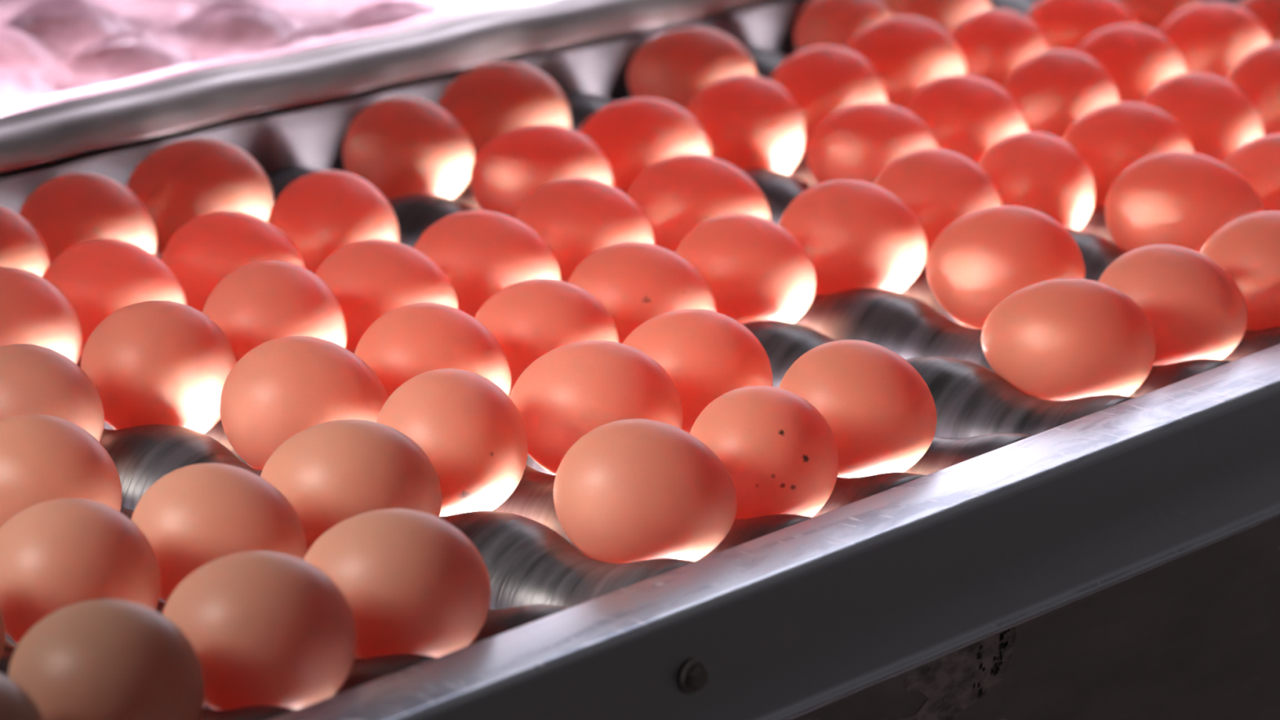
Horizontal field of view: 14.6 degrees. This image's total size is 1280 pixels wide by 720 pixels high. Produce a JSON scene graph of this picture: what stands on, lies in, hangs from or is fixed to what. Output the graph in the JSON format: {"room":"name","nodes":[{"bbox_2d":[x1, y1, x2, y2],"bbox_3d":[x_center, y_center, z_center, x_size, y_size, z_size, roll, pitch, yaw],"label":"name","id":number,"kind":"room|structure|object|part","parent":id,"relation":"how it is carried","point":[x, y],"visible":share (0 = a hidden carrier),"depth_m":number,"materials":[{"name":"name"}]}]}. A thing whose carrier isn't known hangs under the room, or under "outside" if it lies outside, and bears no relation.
{"room":"egg processing plant","nodes":[
{"label":"egg processing plant","id":0,"kind":"room"},
{"bbox_3d":[-0.010,0.878,2.123,6.500,0.040,6.500,13,21,40],"label":"floor","id":1,"kind":"structure","parent":0,"visible":0},
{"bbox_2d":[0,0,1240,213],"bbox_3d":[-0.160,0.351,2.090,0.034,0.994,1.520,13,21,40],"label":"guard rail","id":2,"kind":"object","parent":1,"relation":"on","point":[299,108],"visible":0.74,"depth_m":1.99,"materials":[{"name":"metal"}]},
{"bbox_2d":[269,343,1279,719],"bbox_3d":[0.171,0.468,1.752,0.051,0.947,1.420,13,21,40],"label":"rail","id":3,"kind":"object","parent":1,"relation":"on","point":[1121,561],"visible":1,"depth_m":1.54,"materials":[{"name":"metal"}]},
{"bbox_2d":[0,636,296,719],"bbox_3d":[-0.266,0.083,1.505,0.459,0.052,0.052,13,21,40],"label":"roller","id":4,"kind":"object","parent":3,"relation":"attached to","point":[257,712],"visible":0.17,"depth_m":1.36,"materials":[{"name":"grey metal"}]},
{"bbox_2d":[0,497,160,644],"bbox_3d":[-0.165,0.064,1.445,0.057,0.048,0.048,13,21,40],"label":"egg","id":5,"kind":"object","parent":4,"relation":"on","point":[56,554],"visible":0.66,"depth_m":1.43,"materials":[{"name":"orange food"}]},
{"bbox_2d":[8,599,204,719],"bbox_3d":[-0.145,0.088,1.357,0.058,0.047,0.047,10,19,32],"label":"egg","id":6,"kind":"object","parent":4,"relation":"on","point":[101,659],"visible":0.93,"depth_m":1.34,"materials":[{"name":"brown food"}]},
{"bbox_2d":[4,600,436,709],"bbox_3d":[-0.229,0.071,1.544,0.459,0.052,0.052,13,21,40],"label":"roller","id":7,"kind":"object","parent":3,"relation":"attached to","point":[363,671],"visible":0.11,"depth_m":1.40,"materials":[{"name":"grey metal"}]},
{"bbox_2d":[0,413,122,528],"bbox_3d":[-0.183,0.040,1.532,0.057,0.046,0.046,13,21,41],"label":"egg","id":8,"kind":"object","parent":7,"relation":"on","point":[43,457],"visible":0.55,"depth_m":1.51,"materials":[{"name":"orange food"}]},
{"bbox_2d":[162,551,356,709],"bbox_3d":[-0.107,0.077,1.396,0.058,0.048,0.048,9,18,29],"label":"egg","id":9,"kind":"object","parent":7,"relation":"on","point":[264,628],"visible":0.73,"depth_m":1.38,"materials":[{"name":"orange food"}]},
{"bbox_2d":[120,506,568,645],"bbox_3d":[-0.193,0.059,1.584,0.459,0.052,0.052,13,21,40],"label":"roller","id":10,"kind":"object","parent":3,"relation":"attached to","point":[498,621],"visible":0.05,"depth_m":1.44,"materials":[{"name":"grey metal"}]},
{"bbox_2d":[131,462,306,602],"bbox_3d":[-0.125,0.054,1.482,0.057,0.046,0.046,10,19,33],"label":"egg","id":11,"kind":"object","parent":10,"relation":"on","point":[193,516],"visible":0.59,"depth_m":1.47,"materials":[{"name":"orange food"}]},
{"bbox_2d":[303,508,490,657],"bbox_3d":[-0.071,0.066,1.436,0.059,0.046,0.046,8,18,27],"label":"egg","id":12,"kind":"object","parent":10,"relation":"on","point":[411,581],"visible":0.71,"depth_m":1.42,"materials":[{"name":"orange food"}]},
{"bbox_2d":[99,423,694,608],"bbox_3d":[-0.156,0.047,1.624,0.459,0.052,0.052,13,21,40],"label":"roller","id":13,"kind":"object","parent":3,"relation":"attached to","point":[526,562],"visible":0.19,"depth_m":1.51,"materials":[{"name":"grey metal"}]},
{"bbox_2d":[0,266,82,364],"bbox_3d":[-0.215,-0.008,1.700,0.057,0.046,0.046,13,21,39],"label":"egg","id":14,"kind":"object","parent":13,"relation":"on","point":[33,311],"visible":0.59,"depth_m":1.68,"materials":[{"name":"brown food"}]},
{"bbox_2d":[0,343,104,442],"bbox_3d":[-0.197,0.018,1.615,0.056,0.044,0.044,13,21,40],"label":"egg","id":15,"kind":"object","parent":13,"relation":"on","point":[34,379],"visible":0.52,"depth_m":1.60,"materials":[{"name":"orange food"}]},
{"bbox_2d":[219,336,388,470],"bbox_3d":[-0.107,0.016,1.609,0.059,0.047,0.047,8,18,28],"label":"egg","id":16,"kind":"object","parent":13,"relation":"on","point":[282,388],"visible":0.64,"depth_m":1.59,"materials":[{"name":"orange food"}]},
{"bbox_2d":[260,419,441,552],"bbox_3d":[-0.089,0.041,1.522,0.059,0.047,0.047,7,18,26],"label":"egg","id":17,"kind":"object","parent":13,"relation":"on","point":[334,472],"visible":0.62,"depth_m":1.50,"materials":[{"name":"orange food"}]},
{"bbox_2d":[553,418,737,563],"bbox_3d":[0.002,0.042,1.516,0.059,0.047,0.047,8,18,28],"label":"egg","id":18,"kind":"object","parent":13,"relation":"on","point":[633,490],"visible":0.93,"depth_m":1.50,"materials":[{"name":"orange food"}]},
{"bbox_2d":[76,355,812,559],"bbox_3d":[-0.119,0.035,1.664,0.459,0.052,0.052,13,21,40],"label":"roller","id":19,"kind":"object","parent":3,"relation":"attached to","point":[532,499],"visible":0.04,"depth_m":1.56,"materials":[{"name":"grey metal"}]},
{"bbox_2d":[42,239,186,355],"bbox_3d":[-0.184,-0.020,1.745,0.057,0.044,0.044,10,19,32],"label":"egg","id":20,"kind":"object","parent":19,"relation":"on","point":[100,278],"visible":0.45,"depth_m":1.73,"materials":[{"name":"brown food"}]},
{"bbox_2d":[80,300,236,433],"bbox_3d":[-0.160,0.004,1.653,0.057,0.048,0.048,13,21,39],"label":"egg","id":21,"kind":"object","parent":19,"relation":"on","point":[150,362],"visible":0.8,"depth_m":1.63,"materials":[{"name":"orange food"}]},
{"bbox_2d":[354,302,511,397],"bbox_3d":[-0.068,0.005,1.647,0.057,0.047,0.047,12,20,37],"label":"egg","id":22,"kind":"object","parent":19,"relation":"on","point":[408,341],"visible":0.47,"depth_m":1.63,"materials":[{"name":"brown food"}]},
{"bbox_2d":[376,368,528,516],"bbox_3d":[-0.059,0.027,1.568,0.048,0.048,0.056,-8,18,-24],"label":"egg","id":23,"kind":"object","parent":19,"relation":"on","point":[473,433],"visible":0.77,"depth_m":1.55,"materials":[{"name":"orange food"}]},
{"bbox_2d":[689,385,839,519],"bbox_3d":[0.037,0.030,1.557,0.045,0.045,0.055,-9,18,-26],"label":"egg","id":24,"kind":"object","parent":19,"relation":"on","point":[780,454],"visible":0.85,"depth_m":1.54,"materials":[{"name":"orange food"}]},
{"bbox_2d":[155,253,1032,475],"bbox_3d":[-0.046,0.011,1.744,0.459,0.052,0.052,13,21,40],"label":"roller","id":25,"kind":"object","parent":3,"relation":"attached to","point":[942,453],"visible":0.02,"depth_m":1.60,"materials":[{"name":"grey metal"}]},
{"bbox_2d":[18,173,156,264],"bbox_3d":[-0.203,-0.045,1.832,0.057,0.046,0.046,11,20,35],"label":"egg","id":26,"kind":"object","parent":25,"relation":"on","point":[68,211],"visible":0.54,"depth_m":1.81,"materials":[{"name":"red food"}]},
{"bbox_2d":[314,239,457,353],"bbox_3d":[-0.089,-0.019,1.736,0.057,0.045,0.045,11,20,35],"label":"egg","id":27,"kind":"object","parent":25,"relation":"on","point":[370,279],"visible":0.45,"depth_m":1.72,"materials":[{"name":"brown food"}]},
{"bbox_2d":[413,209,560,318],"bbox_3d":[-0.055,-0.031,1.778,0.058,0.044,0.044,9,19,30],"label":"egg","id":28,"kind":"object","parent":25,"relation":"on","point":[481,253],"visible":0.52,"depth_m":1.76,"materials":[{"name":"red food"}]},
{"bbox_2d":[568,241,716,343],"bbox_3d":[0.000,-0.018,1.731,0.057,0.045,0.045,10,19,34],"label":"egg","id":29,"kind":"object","parent":25,"relation":"on","point":[636,282],"visible":0.52,"depth_m":1.71,"materials":[{"name":"brown food"}]},
{"bbox_2d":[622,308,773,433],"bbox_3d":[0.017,0.005,1.646,0.057,0.045,0.045,12,20,37],"label":"egg","id":30,"kind":"object","parent":25,"relation":"on","point":[707,355],"visible":0.43,"depth_m":1.62,"materials":[{"name":"orange food"}]},
{"bbox_2d":[155,252,1133,438],"bbox_3d":[-0.010,-0.001,1.784,0.459,0.052,0.052,13,21,40],"label":"roller","id":31,"kind":"object","parent":3,"relation":"attached to","point":[971,399],"visible":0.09,"depth_m":1.66,"materials":[{"name":"grey metal"}]},
{"bbox_2d":[125,138,274,255],"bbox_3d":[-0.166,-0.059,1.871,0.059,0.048,0.048,7,18,25],"label":"egg","id":32,"kind":"object","parent":31,"relation":"on","point":[179,183],"visible":0.6,"depth_m":1.85,"materials":[{"name":"red food"}]},
{"bbox_2d":[267,169,399,273],"bbox_3d":[-0.111,-0.045,1.825,0.047,0.047,0.056,-10,19,-30],"label":"egg","id":33,"kind":"object","parent":31,"relation":"on","point":[322,213],"visible":0.53,"depth_m":1.81,"materials":[{"name":"food"}]},
{"bbox_2d":[675,213,816,323],"bbox_3d":[0.037,-0.029,1.771,0.056,0.044,0.044,13,21,39],"label":"egg","id":34,"kind":"object","parent":31,"relation":"on","point":[754,268],"visible":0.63,"depth_m":1.75,"materials":[{"name":"brown food"}]},
{"bbox_2d":[981,278,1155,400],"bbox_3d":[0.144,-0.005,1.680,0.060,0.045,0.045,6,17,24],"label":"egg","id":35,"kind":"object","parent":31,"relation":"on","point":[1059,339],"visible":0.94,"depth_m":1.66,"materials":[{"name":"brown food"}]},
{"bbox_2d":[508,395,925,517],"bbox_3d":[-0.083,0.023,1.704,0.459,0.053,0.053,13,21,40],"label":"roller","id":36,"kind":"object","parent":3,"relation":"attached to","point":[846,491],"visible":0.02,"depth_m":1.56,"materials":[{"name":"grey metal"}]},
{"bbox_2d":[0,205,49,277],"bbox_3d":[-0.238,-0.034,1.791,0.057,0.046,0.046,13,21,40],"label":"egg","id":37,"kind":"object","parent":36,"relation":"on","point":[21,246],"visible":0.44,"depth_m":1.77,"materials":[{"name":"red food"}]},
{"bbox_2d":[161,210,305,312],"bbox_3d":[-0.145,-0.031,1.783,0.057,0.044,0.044,10,19,34],"label":"egg","id":38,"kind":"object","parent":36,"relation":"on","point":[208,247],"visible":0.44,"depth_m":1.77,"materials":[{"name":"red food"}]},
{"bbox_2d":[202,260,346,362],"bbox_3d":[-0.123,-0.009,1.693,0.049,0.049,0.055,-10,19,-30],"label":"egg","id":39,"kind":"object","parent":36,"relation":"on","point":[256,304],"visible":0.48,"depth_m":1.68,"materials":[{"name":"brown food"}]},
{"bbox_2d":[475,278,619,395],"bbox_3d":[-0.033,-0.005,1.688,0.056,0.044,0.044,14,22,42],"label":"egg","id":40,"kind":"object","parent":36,"relation":"on","point":[530,319],"visible":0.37,"depth_m":1.67,"materials":[{"name":"brown food"}]},
{"bbox_2d":[510,340,682,475],"bbox_3d":[-0.015,0.017,1.601,0.059,0.047,0.047,8,18,28],"label":"egg","id":41,"kind":"object","parent":36,"relation":"on","point":[571,390],"visible":0.67,"depth_m":1.58,"materials":[{"name":"orange food"}]},
{"bbox_2d":[778,339,937,477],"bbox_3d":[0.070,0.017,1.601,0.056,0.046,0.046,14,22,41],"label":"egg","id":42,"kind":"object","parent":36,"relation":"on","point":[880,412],"visible":0.7,"depth_m":1.58,"materials":[{"name":"orange food"}]},
{"bbox_2d":[268,165,1231,397],"bbox_3d":[0.027,-0.012,1.824,0.459,0.054,0.054,13,23,40],"label":"roller","id":43,"kind":"object","parent":3,"relation":"attached to","point":[902,323],"visible":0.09,"depth_m":1.75,"materials":[{"name":"grey metal"}]},
{"bbox_2d":[342,97,474,199],"bbox_3d":[-0.090,-0.080,1.950,0.057,0.045,0.045,12,20,37],"label":"egg","id":44,"kind":"object","parent":43,"relation":"on","point":[402,146],"visible":0.85,"depth_m":1.93,"materials":[{"name":"red food"}]},
{"bbox_2d":[470,124,613,217],"bbox_3d":[-0.038,-0.068,1.905,0.058,0.045,0.045,8,18,28],"label":"egg","id":45,"kind":"object","parent":43,"relation":"on","point":[520,161],"visible":0.57,"depth_m":1.89,"materials":[{"name":"red food"}]},
{"bbox_2d":[514,177,654,282],"bbox_3d":[-0.020,-0.044,1.819,0.057,0.045,0.045,11,20,36],"label":"egg","id":46,"kind":"object","parent":43,"relation":"on","point":[577,217],"visible":0.52,"depth_m":1.80,"materials":[{"name":"red food"}]},
{"bbox_2d":[627,153,770,253],"bbox_3d":[0.022,-0.054,1.855,0.058,0.045,0.045,9,19,31],"label":"egg","id":47,"kind":"object","parent":43,"relation":"on","point":[676,193],"visible":0.54,"depth_m":1.84,"materials":[{"name":"food"}]},
{"bbox_2d":[778,178,927,293],"bbox_3d":[0.077,-0.042,1.808,0.058,0.046,0.046,10,19,33],"label":"egg","id":48,"kind":"object","parent":43,"relation":"on","point":[855,233],"visible":0.71,"depth_m":1.79,"materials":[{"name":"red food"}]},
{"bbox_2d":[744,46,787,79],"bbox_3d":[0.210,-0.072,2.023,0.459,0.052,0.052,13,21,40],"label":"roller","id":49,"kind":"object","parent":3,"relation":"attached to","point":[766,62],"visible":0.02,"depth_m":2.14,"materials":[{"name":"grey metal"}]},
{"bbox_2d":[794,0,894,51],"bbox_3d":[0.089,-0.139,2.153,0.042,0.042,0.055,-10,18,-29],"label":"egg","id":50,"kind":"object","parent":49,"relation":"on","point":[820,22],"visible":0.44,"depth_m":2.13,"materials":[{"name":"red food"}]},
{"bbox_2d":[1003,48,1119,139],"bbox_3d":[0.169,-0.102,2.014,0.046,0.046,0.055,-7,17,-21],"label":"egg","id":51,"kind":"object","parent":49,"relation":"on","point":[1052,88],"visible":0.62,"depth_m":1.99,"materials":[{"name":"red food"}]},
{"bbox_2d":[1075,23,1186,103],"bbox_3d":[0.200,-0.115,2.058,0.046,0.046,0.055,-10,18,-29],"label":"egg","id":52,"kind":"object","parent":49,"relation":"on","point":[1136,58],"visible":0.37,"depth_m":2.04,"materials":[{"name":"red food"}]},
{"bbox_2d":[1141,72,1263,162],"bbox_3d":[0.221,-0.090,1.969,0.046,0.046,0.056,-14,21,-39],"label":"egg","id":53,"kind":"object","parent":49,"relation":"on","point":[1217,117],"visible":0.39,"depth_m":1.95,"materials":[{"name":"red food"}]},
{"bbox_2d":[564,91,1116,244],"bbox_3d":[0.137,-0.048,1.943,0.459,0.053,0.053,13,21,40],"label":"roller","id":54,"kind":"object","parent":3,"relation":"attached to","point":[582,105],"visible":0.02,"depth_m":1.99,"materials":[{"name":"grey metal"}]},
{"bbox_2d":[627,26,757,110],"bbox_3d":[0.021,-0.115,2.068,0.058,0.045,0.045,10,19,32],"label":"egg","id":55,"kind":"object","parent":54,"relation":"on","point":[674,65],"visible":0.59,"depth_m":2.05,"materials":[{"name":"red food"}]},
{"bbox_2d":[770,44,887,149],"bbox_3d":[0.075,-0.104,2.022,0.047,0.047,0.055,-10,19,-30],"label":"egg","id":56,"kind":"object","parent":54,"relation":"on","point":[823,81],"visible":0.49,"depth_m":2.00,"materials":[{"name":"food"}]},
{"bbox_2d":[977,131,1094,229],"bbox_3d":[0.149,-0.064,1.888,0.043,0.043,0.055,-8,18,-24],"label":"egg","id":57,"kind":"object","parent":54,"relation":"on","point":[1042,172],"visible":0.73,"depth_m":1.87,"materials":[{"name":"red food"}]},
{"bbox_2d":[1062,102,1193,204],"bbox_3d":[0.187,-0.077,1.927,0.056,0.045,0.045,14,22,41],"label":"egg","id":58,"kind":"object","parent":54,"relation":"on","point":[1110,138],"visible":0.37,"depth_m":1.91,"materials":[{"name":"red food"}]},
{"bbox_2d":[1222,133,1279,211],"bbox_3d":[0.242,-0.064,1.880,0.057,0.044,0.044,13,21,39],"label":"egg","id":59,"kind":"object","parent":54,"relation":"on","point":[1257,160],"visible":0.4,"depth_m":1.86,"materials":[{"name":"red food"}]},
{"bbox_2d":[453,178,1279,361],"bbox_3d":[0.064,-0.024,1.864,0.459,0.053,0.053,13,21,40],"label":"roller","id":60,"kind":"object","parent":3,"relation":"attached to","point":[1251,342],"visible":0.02,"depth_m":1.79,"materials":[{"name":"grey metal"}]},
{"bbox_2d":[578,97,711,195],"bbox_3d":[0.001,-0.080,1.944,0.058,0.045,0.045,10,19,32],"label":"egg","id":61,"kind":"object","parent":60,"relation":"on","point":[633,135],"visible":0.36,"depth_m":1.92,"materials":[{"name":"food"}]},
{"bbox_2d":[873,148,1002,262],"bbox_3d":[0.110,-0.055,1.850,0.046,0.046,0.056,-13,20,-38],"label":"egg","id":62,"kind":"object","parent":60,"relation":"on","point":[940,187],"visible":0.38,"depth_m":1.83,"materials":[{"name":"red food"}]},
{"bbox_2d":[926,205,1084,328],"bbox_3d":[0.129,-0.031,1.763,0.058,0.047,0.047,9,19,31],"label":"egg","id":63,"kind":"object","parent":60,"relation":"on","point":[986,255],"visible":0.74,"depth_m":1.75,"materials":[{"name":"brown food"}]},
{"bbox_2d":[1097,244,1247,364],"bbox_3d":[0.182,-0.017,1.718,0.057,0.045,0.045,12,20,38],"label":"egg","id":64,"kind":"object","parent":60,"relation":"on","point":[1193,308],"visible":0.69,"depth_m":1.70,"materials":[{"name":"brown food"}]},
{"bbox_2d":[1200,210,1279,330],"bbox_3d":[0.222,-0.029,1.756,0.057,0.047,0.047,13,21,40],"label":"egg","id":65,"kind":"object","parent":60,"relation":"on","point":[1247,247],"visible":0.59,"depth_m":1.74,"materials":[{"name":"brown food"}]},
{"bbox_2d":[739,168,1126,281],"bbox_3d":[0.100,-0.036,1.903,0.459,0.053,0.053,13,21,40],"label":"roller","id":66,"kind":"object","parent":3,"relation":"attached to","point":[779,188],"visible":0.04,"depth_m":1.92,"materials":[{"name":"grey metal"}]},
{"bbox_2d":[437,61,571,159],"bbox_3d":[-0.055,-0.095,1.990,0.058,0.049,0.049,10,19,34],"label":"egg","id":67,"kind":"object","parent":66,"relation":"on","point":[489,100],"visible":0.48,"depth_m":1.97,"materials":[{"name":"red food"}]},
{"bbox_2d":[686,74,804,173],"bbox_3d":[0.040,-0.091,1.981,0.045,0.045,0.055,-11,19,-33],"label":"egg","id":68,"kind":"object","parent":66,"relation":"on","point":[748,121],"visible":0.72,"depth_m":1.96,"materials":[{"name":"red food"}]},
{"bbox_2d":[806,102,938,184],"bbox_3d":[0.090,-0.078,1.939,0.057,0.044,0.044,13,21,39],"label":"egg","id":69,"kind":"object","parent":66,"relation":"on","point":[858,141],"visible":0.55,"depth_m":1.92,"materials":[{"name":"red food"}]},
{"bbox_2d":[1105,151,1263,253],"bbox_3d":[0.201,-0.054,1.844,0.060,0.046,0.046,7,18,25],"label":"egg","id":70,"kind":"object","parent":66,"relation":"on","point":[1180,198],"visible":0.66,"depth_m":1.83,"materials":[{"name":"red food"}]},
{"bbox_2d":[973,628,1009,696],"bbox_3d":[0.110,0.092,1.547,0.001,0.022,0.021,13,21,40],"label":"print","id":71,"kind":"object","parent":3,"relation":"attached to","point":[1002,636],"depth_m":1.55},
{"bbox_2d":[989,0,1035,17],"bbox_3d":[0.320,-0.107,2.143,0.459,0.053,0.053,13,21,40],"label":"roller","id":72,"kind":"object","parent":3,"relation":"attached to","point":[1023,7],"visible":0.02,"depth_m":2.26,"materials":[{"name":"grey metal"}]},
{"bbox_2d":[1235,0,1279,43],"bbox_3d":[0.276,-0.138,2.136,0.046,0.046,0.057,-16,22,-42],"label":"egg","id":73,"kind":"object","parent":72,"relation":"on","point":[1267,12],"visible":0.14,"depth_m":2.12,"materials":[{"name":"red food"}]},
{"bbox_3d":[0.181,0.235,1.674,0.004,0.378,1.420,13,21,40],"label":"panel","id":74,"kind":"part","parent":3,"relation":"part of","materials":[{"name":"grey metal"}]},
{"bbox_3d":[-0.339,0.106,1.425,0.459,0.053,0.053,13,25,40],"label":"roller","id":75,"kind":"object","parent":3,"relation":"attached to","visible":0},
{"bbox_2d":[0,673,44,719],"bbox_3d":[-0.181,0.102,1.317,0.056,0.045,0.045,13,21,41],"label":"egg","id":76,"kind":"object","parent":75,"relation":"on","point":[15,704],"visible":1,"depth_m":1.30,"materials":[{"name":"brown food"}]},
{"label":"roller","id":77,"kind":"object","parent":3,"relation":"attached to","visible":0},
{"bbox_2d":[0,608,5,660],"bbox_3d":[-0.203,0.076,1.407,0.057,0.046,0.046,13,21,41],"label":"egg","id":78,"kind":"object","parent":77,"relation":"on","point":[2,631],"visible":1,"depth_m":1.40,"materials":[{"name":"orange food"}]},
{"bbox_3d":[0.247,-0.083,2.063,0.459,0.053,0.053,13,63,40],"label":"roller","id":79,"kind":"object","parent":3,"relation":"attached to","visible":0},
{"bbox_2d":[880,0,991,33],"bbox_3d":[0.129,-0.151,2.189,0.057,0.045,0.045,13,21,40],"label":"egg","id":80,"kind":"object","parent":79,"relation":"on","point":[946,14],"visible":0.2,"depth_m":2.17,"materials":[{"name":"red food"}]},
{"bbox_2d":[949,8,1049,88],"bbox_3d":[0.149,-0.126,2.101,0.044,0.044,0.056,-6,17,-18],"label":"egg","id":81,"kind":"object","parent":79,"relation":"on","point":[993,42],"visible":0.53,"depth_m":2.08,"materials":[{"name":"red food"}]},
{"bbox_2d":[1226,42,1279,135],"bbox_3d":[0.261,-0.103,2.006,0.056,0.049,0.049,14,22,41],"label":"egg","id":82,"kind":"object","parent":79,"relation":"on","point":[1257,73],"visible":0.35,"depth_m":1.99,"materials":[{"name":"red food"}]},
{"label":"roller","id":83,"kind":"object","parent":3,"relation":"attached to","visible":0},
{"bbox_2d":[1026,0,1138,51],"bbox_3d":[0.190,-0.137,2.138,0.057,0.044,0.044,13,21,39],"label":"egg","id":84,"kind":"object","parent":83,"relation":"on","point":[1064,24],"visible":0.28,"depth_m":2.12,"materials":[{"name":"red food"}]},
{"bbox_2d":[1116,0,1203,31],"bbox_3d":[0.221,-0.150,2.183,0.057,0.045,0.045,10,19,34],"label":"egg","id":85,"kind":"object","parent":83,"relation":"on","point":[1152,14],"visible":0.09,"depth_m":2.16,"materials":[{"name":"red food"}]},
{"bbox_2d":[1158,1,1271,79],"bbox_3d":[0.239,-0.127,2.095,0.047,0.047,0.055,-13,20,-37],"label":"egg","id":86,"kind":"object","parent":83,"relation":"on","point":[1210,37],"visible":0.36,"depth_m":2.07,"materials":[{"name":"red food"}]},
{"label":"roller","id":87,"kind":"object","parent":3,"relation":"attached to","visible":0},
{"bbox_2d":[844,16,967,108],"bbox_3d":[0.108,-0.118,2.065,0.057,0.049,0.049,13,21,40],"label":"egg","id":88,"kind":"object","parent":87,"relation":"on","point":[907,53],"visible":0.43,"depth_m":2.04,"materials":[{"name":"red food"}]},
{"bbox_2d":[903,74,1028,164],"bbox_3d":[0.129,-0.090,1.977,0.045,0.045,0.056,-16,22,-42],"label":"egg","id":89,"kind":"object","parent":87,"relation":"on","point":[966,115],"visible":0.47,"depth_m":1.96,"materials":[{"name":"red food"}]},
{"bbox_3d":[-0.280,-0.111,2.207,0.459,0.053,0.053,13,4,40],"label":"roller","id":90,"kind":"object","parent":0,"visible":0},
{"bbox_3d":[-0.243,-0.124,2.131,0.056,0.045,0.045,10,19,32],"label":"egg","id":91,"kind":"object","parent":90,"relation":"on","visible":0},
{"bbox_2d":[0,0,539,115],"bbox_3d":[-0.254,-0.147,2.112,0.324,0.027,0.560,13,21,40],"label":"plastic film","id":92,"kind":"object","parent":91,"relation":"on","point":[51,51],"visible":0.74,"depth_m":2.09,"materials":[{"name":"pink plastic"}]}
]}

